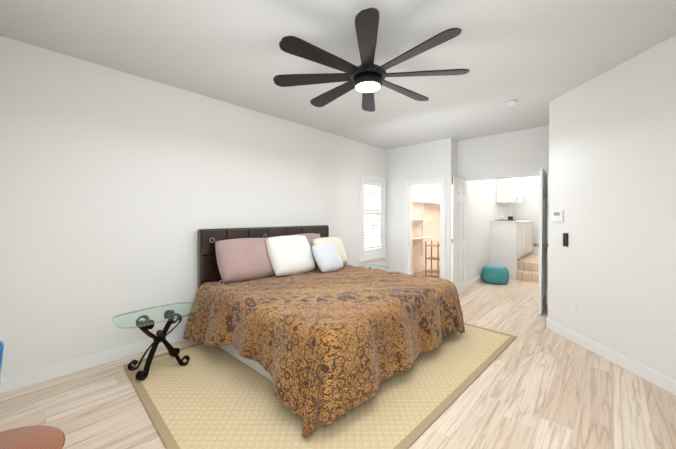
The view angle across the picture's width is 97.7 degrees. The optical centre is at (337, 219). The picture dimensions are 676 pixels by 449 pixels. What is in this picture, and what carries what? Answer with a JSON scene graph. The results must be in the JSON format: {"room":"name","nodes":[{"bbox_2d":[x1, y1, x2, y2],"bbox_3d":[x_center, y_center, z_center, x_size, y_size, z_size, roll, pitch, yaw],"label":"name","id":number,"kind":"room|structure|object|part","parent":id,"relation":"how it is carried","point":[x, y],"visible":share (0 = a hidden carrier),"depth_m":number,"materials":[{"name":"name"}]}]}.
{"room":"bedroom","nodes":[
{"label":"bedroom","id":0,"kind":"room"},
{"bbox_2d":[0,36,385,378],"bbox_3d":[0.036,-0.074,5.320,0.180,2.780,9.350,1,1,43],"label":"wall","id":1,"kind":"structure","parent":0,"point":[118,189],"depth_m":2.87,"materials":[{"name":"white paint"}]},
{"bbox_2d":[359,174,386,261],"bbox_3d":[0.651,-0.031,5.950,0.210,1.660,0.870,1,1,43],"label":"window","id":2,"kind":"structure","parent":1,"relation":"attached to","point":[378,214],"depth_m":5.92,"materials":[{"name":"white"}]},
{"bbox_3d":[0.681,-0.041,5.922,0.056,1.446,0.656,1,1,43],"label":"panel","id":3,"kind":"part","parent":2,"relation":"part of","materials":[{"name":"white"}]},
{"bbox_2d":[0,266,675,448],"bbox_3d":[1.915,1.390,4.182,4.750,0.120,10.500,1,1,43],"label":"floor","id":4,"kind":"structure","parent":0,"point":[536,384],"depth_m":2.19,"materials":[{"name":"brown wood"}]},
{"bbox_2d":[0,425,64,448],"bbox_3d":[-1.098,1.065,0.889,0.412,0.612,0.412,1,1,43],"label":"round table","id":5,"kind":"object","parent":4,"relation":"on","point":[39,437],"visible":1,"depth_m":1.02,"materials":[{"name":"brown wood"}]},
{"bbox_2d":[0,341,3,382],"bbox_3d":[-1.173,0.576,0.884,0.260,0.362,0.187,0,1,-9],"label":"vase","id":6,"kind":"object","parent":5,"relation":"on","point":[1,351],"visible":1,"depth_m":0.93,"materials":[{"name":"blue glass"}]},
{"bbox_2d":[123,323,516,448],"bbox_3d":[0.033,1.337,3.033,3.300,0.011,2.360,-1,1,-45],"label":"rug","id":7,"kind":"object","parent":4,"relation":"on","point":[211,397],"visible":0.42,"depth_m":2.18,"materials":[{"name":"fabric"}]},
{"bbox_2d":[112,302,200,379],"bbox_3d":[-1.615,1.090,2.673,0.492,0.488,0.655,1,1,43],"label":"table","id":8,"kind":"object","parent":7,"relation":"on","point":[148,323],"visible":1,"depth_m":2.64,"materials":[{"name":"black metal"}]},
{"bbox_2d":[183,225,464,437],"bbox_3d":[-0.101,0.718,3.338,2.260,1.216,2.434,1,1,43],"label":"bed","id":9,"kind":"object","parent":7,"relation":"on","point":[311,325],"visible":1,"depth_m":2.66,"materials":[{"name":"fabric"}]},
{"bbox_3d":[-0.870,0.709,4.090,0.108,1.216,2.050,1,1,43],"label":"headboard","id":10,"kind":"part","parent":9,"relation":"part of","materials":[{"name":"leather"}]},
{"bbox_2d":[266,235,315,275],"bbox_3d":[-0.597,0.452,3.826,0.680,0.540,0.214,-1,-27,-45],"label":"pillow","id":11,"kind":"object","parent":9,"relation":"on","point":[289,255],"depth_m":3.69,"materials":[{"name":"white fabric"}]},
{"bbox_2d":[312,244,343,271],"bbox_3d":[-0.135,0.514,4.016,0.170,0.410,0.470,-39,-23,33],"label":"pillow","id":12,"kind":"object","parent":9,"relation":"on","point":[327,257],"depth_m":3.91,"materials":[{"name":"white fabric"}]},
{"bbox_2d":[313,237,346,264],"bbox_3d":[-0.107,0.474,4.316,0.192,0.460,0.640,-27,-16,36],"label":"pillow","id":13,"kind":"object","parent":9,"relation":"on","point":[336,241],"depth_m":4.33,"materials":[{"name":"beige fabric"}]},
{"bbox_2d":[357,265,388,269],"bbox_3d":[0.540,1.062,5.011,0.492,0.488,0.655,1,1,43],"label":"table","id":14,"kind":"object","parent":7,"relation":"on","point":[377,266],"visible":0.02,"depth_m":5.15,"materials":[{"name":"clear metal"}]},
{"bbox_2d":[425,241,439,277],"bbox_3d":[2.211,0.900,6.753,0.312,0.800,0.312,1,1,43],"label":"rack","id":15,"kind":"object","parent":4,"relation":"on","point":[437,271],"visible":0.71,"depth_m":6.73,"materials":[{"name":"brown wood"}]},
{"bbox_2d":[482,265,508,284],"bbox_3d":[3.259,1.125,6.122,0.500,0.360,0.500,1,1,43],"label":"pouf","id":16,"kind":"object","parent":4,"relation":"on","point":[496,274],"visible":1,"depth_m":5.94,"materials":[{"name":"teal fabric"}]},
{"bbox_2d":[516,270,547,283],"bbox_3d":[4.277,1.217,6.165,0.930,0.180,0.280,1,1,43],"label":"step","id":17,"kind":"structure","parent":4,"relation":"on","point":[528,276],"depth_m":6.24,"materials":[{"name":"brown wood"}]},
{"bbox_2d":[0,0,675,149],"bbox_3d":[1.915,-1.510,4.147,4.750,0.120,10.500,1,1,43],"label":"ceiling","id":18,"kind":"structure","parent":0,"point":[534,58],"depth_m":2.46,"materials":[{"name":"white paint"}]},
{"bbox_2d":[273,8,469,111],"bbox_3d":[0.237,-1.233,2.338,1.521,0.389,1.521,1,1,43],"label":"ceiling fan","id":19,"kind":"object","parent":18,"relation":"hanging from","point":[367,77],"visible":1,"depth_m":2.21,"materials":[{"name":"black metal"}]},
{"bbox_2d":[505,100,517,105],"bbox_3d":[2.124,-1.424,3.616,0.132,0.037,0.132,1,1,43],"label":"smoke detector","id":20,"kind":"object","parent":18,"relation":"attached to","point":[511,102],"visible":1,"depth_m":3.58,"materials":[{"name":"white plastic"}]},
{"bbox_2d":[386,138,453,280],"bbox_3d":[1.562,-0.080,5.824,1.380,2.780,0.120,1,1,43],"label":"wall","id":21,"kind":"structure","parent":0,"point":[431,159],"depth_m":5.92,"materials":[{"name":"white paint"}]},
{"bbox_2d":[404,177,445,278],"bbox_3d":[1.688,0.270,5.700,0.830,2.085,0.136,1,1,43],"label":"trim","id":22,"kind":"structure","parent":21,"relation":"attached to","point":[410,184],"depth_m":5.83,"materials":[{"name":"white wood"}]},
{"bbox_2d":[412,184,439,268],"bbox_3d":[2.595,-0.094,7.033,1.260,2.780,3.060,1,1,43],"label":"wall","id":23,"kind":"structure","parent":0,"point":[428,192],"depth_m":7.61,"materials":[{"name":"white paint"}]},
{"bbox_2d":[413,199,439,254],"bbox_3d":[2.347,0.214,7.443,0.336,1.355,2.700,1,1,43],"label":"closet shelving","id":24,"kind":"object","parent":23,"relation":"attached to","point":[422,237],"visible":0.54,"depth_m":7.20,"materials":[{"name":"white wood"}]},
{"bbox_2d":[454,140,512,282],"bbox_3d":[3.445,-0.092,6.862,0.220,2.780,3.960,1,1,43],"label":"wall","id":25,"kind":"structure","parent":0,"point":[483,208],"depth_m":6.12,"materials":[{"name":"white paint"}]},
{"bbox_2d":[451,176,465,294],"bbox_3d":[2.120,0.295,5.192,0.043,2.030,0.667,1,1,41],"label":"door leaf","id":26,"kind":"structure","parent":25,"relation":"in","point":[458,233],"depth_m":5.14,"materials":[{"name":"white wood"}]},
{"bbox_2d":[490,221,518,274],"bbox_3d":[3.697,0.664,6.584,0.540,1.275,0.160,1,1,43],"label":"wall","id":27,"kind":"structure","parent":0,"point":[503,243],"depth_m":6.52,"materials":[{"name":"white paint"}]},
{"bbox_2d":[463,125,548,179],"bbox_3d":[2.831,-1.095,5.049,1.320,0.730,0.120,1,1,43],"label":"wall","id":28,"kind":"structure","parent":0,"point":[522,152],"depth_m":4.96,"materials":[{"name":"white paint"}]},
{"bbox_2d":[465,173,548,304],"bbox_3d":[2.831,0.294,5.066,1.320,2.050,0.128,1,1,43],"label":"door frame","id":29,"kind":"structure","parent":28,"relation":"attached to","point":[526,175],"depth_m":4.86,"materials":[{"name":"white wood"}]},
{"bbox_2d":[512,176,547,254],"bbox_3d":[5.426,-0.103,7.830,1.820,2.780,0.150,1,1,43],"label":"wall","id":30,"kind":"structure","parent":0,"point":[528,209],"depth_m":7.93,"materials":[{"name":"white paint"}]},
{"bbox_2d":[517,254,547,272],"bbox_3d":[4.736,1.116,7.045,1.450,0.360,1.960,1,1,43],"label":"floor","id":31,"kind":"structure","parent":0,"point":[529,262],"depth_m":6.55,"materials":[{"name":"brown wood"}]},
{"bbox_2d":[496,177,533,259],"bbox_3d":[4.345,-0.063,7.284,0.528,1.988,1.760,1,1,43],"label":"cabinet","id":32,"kind":"object","parent":31,"relation":"on","point":[509,190],"visible":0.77,"depth_m":7.01,"materials":[{"name":"white wood"}]},
{"bbox_2d":[495,216,515,220],"bbox_3d":[3.771,-0.033,6.657,0.380,0.114,0.260,1,1,43],"label":"tray","id":33,"kind":"object","parent":32,"relation":"on","point":[510,218],"visible":1,"depth_m":6.60,"materials":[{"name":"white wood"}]},
{"bbox_2d":[548,35,675,380],"bbox_3d":[3.072,-0.049,3.243,1.500,2.780,2.467,1,1,43],"label":"wall","id":34,"kind":"structure","parent":0,"point":[612,188],"depth_m":2.72,"materials":[{"name":"white paint"}]},
{"bbox_2d":[0,262,675,394],"bbox_3d":[1.696,1.278,4.111,3.921,0.105,8.600,1,1,43],"label":"baseboard","id":35,"kind":"structure","parent":34,"relation":"attached to","point":[666,383],"depth_m":2.70,"materials":[{"name":"white"}]},
{"bbox_2d":[533,168,547,314],"bbox_3d":[3.028,0.305,4.356,0.179,2.030,0.665,1,1,41],"label":"door leaf","id":36,"kind":"structure","parent":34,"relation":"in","point":[543,215],"depth_m":4.18,"materials":[{"name":"white wood"}]},
{"bbox_2d":[554,234,560,243],"bbox_3d":[2.588,0.231,3.472,0.013,0.115,0.135,0,1,1],"label":"switch plate","id":37,"kind":"object","parent":34,"relation":"attached to","point":[557,237],"depth_m":3.48,"materials":[{"name":"white plastic"}]},
{"bbox_2d":[552,210,563,221],"bbox_3d":[2.581,-0.042,3.471,0.024,0.130,0.160,0,1,-1],"label":"thermostat","id":38,"kind":"object","parent":34,"relation":"attached to","point":[557,215],"visible":0.93,"depth_m":3.44,"materials":[{"name":"white plastic"}]},
{"bbox_2d":[561,233,567,246],"bbox_3d":[2.584,0.230,3.352,0.023,0.150,0.051,0,1,1],"label":"switch plate","id":39,"kind":"object","parent":34,"relation":"attached to","point":[561,239],"depth_m":3.36,"materials":[{"name":"black plastic"}]},
{"bbox_2d":[571,301,575,312],"bbox_3d":[2.592,0.958,3.253,0.008,0.115,0.070,0,1,-1],"label":"wall outlet plate","id":40,"kind":"object","parent":34,"relation":"attached to","point":[573,306],"visible":1,"depth_m":3.25,"materials":[{"name":"white plastic"}]},
{"label":"outside","id":41,"kind":"structure","parent":0,"visible":0},
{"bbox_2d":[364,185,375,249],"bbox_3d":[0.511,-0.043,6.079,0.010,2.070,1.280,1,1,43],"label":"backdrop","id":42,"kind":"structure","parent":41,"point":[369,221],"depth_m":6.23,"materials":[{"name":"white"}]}
]}

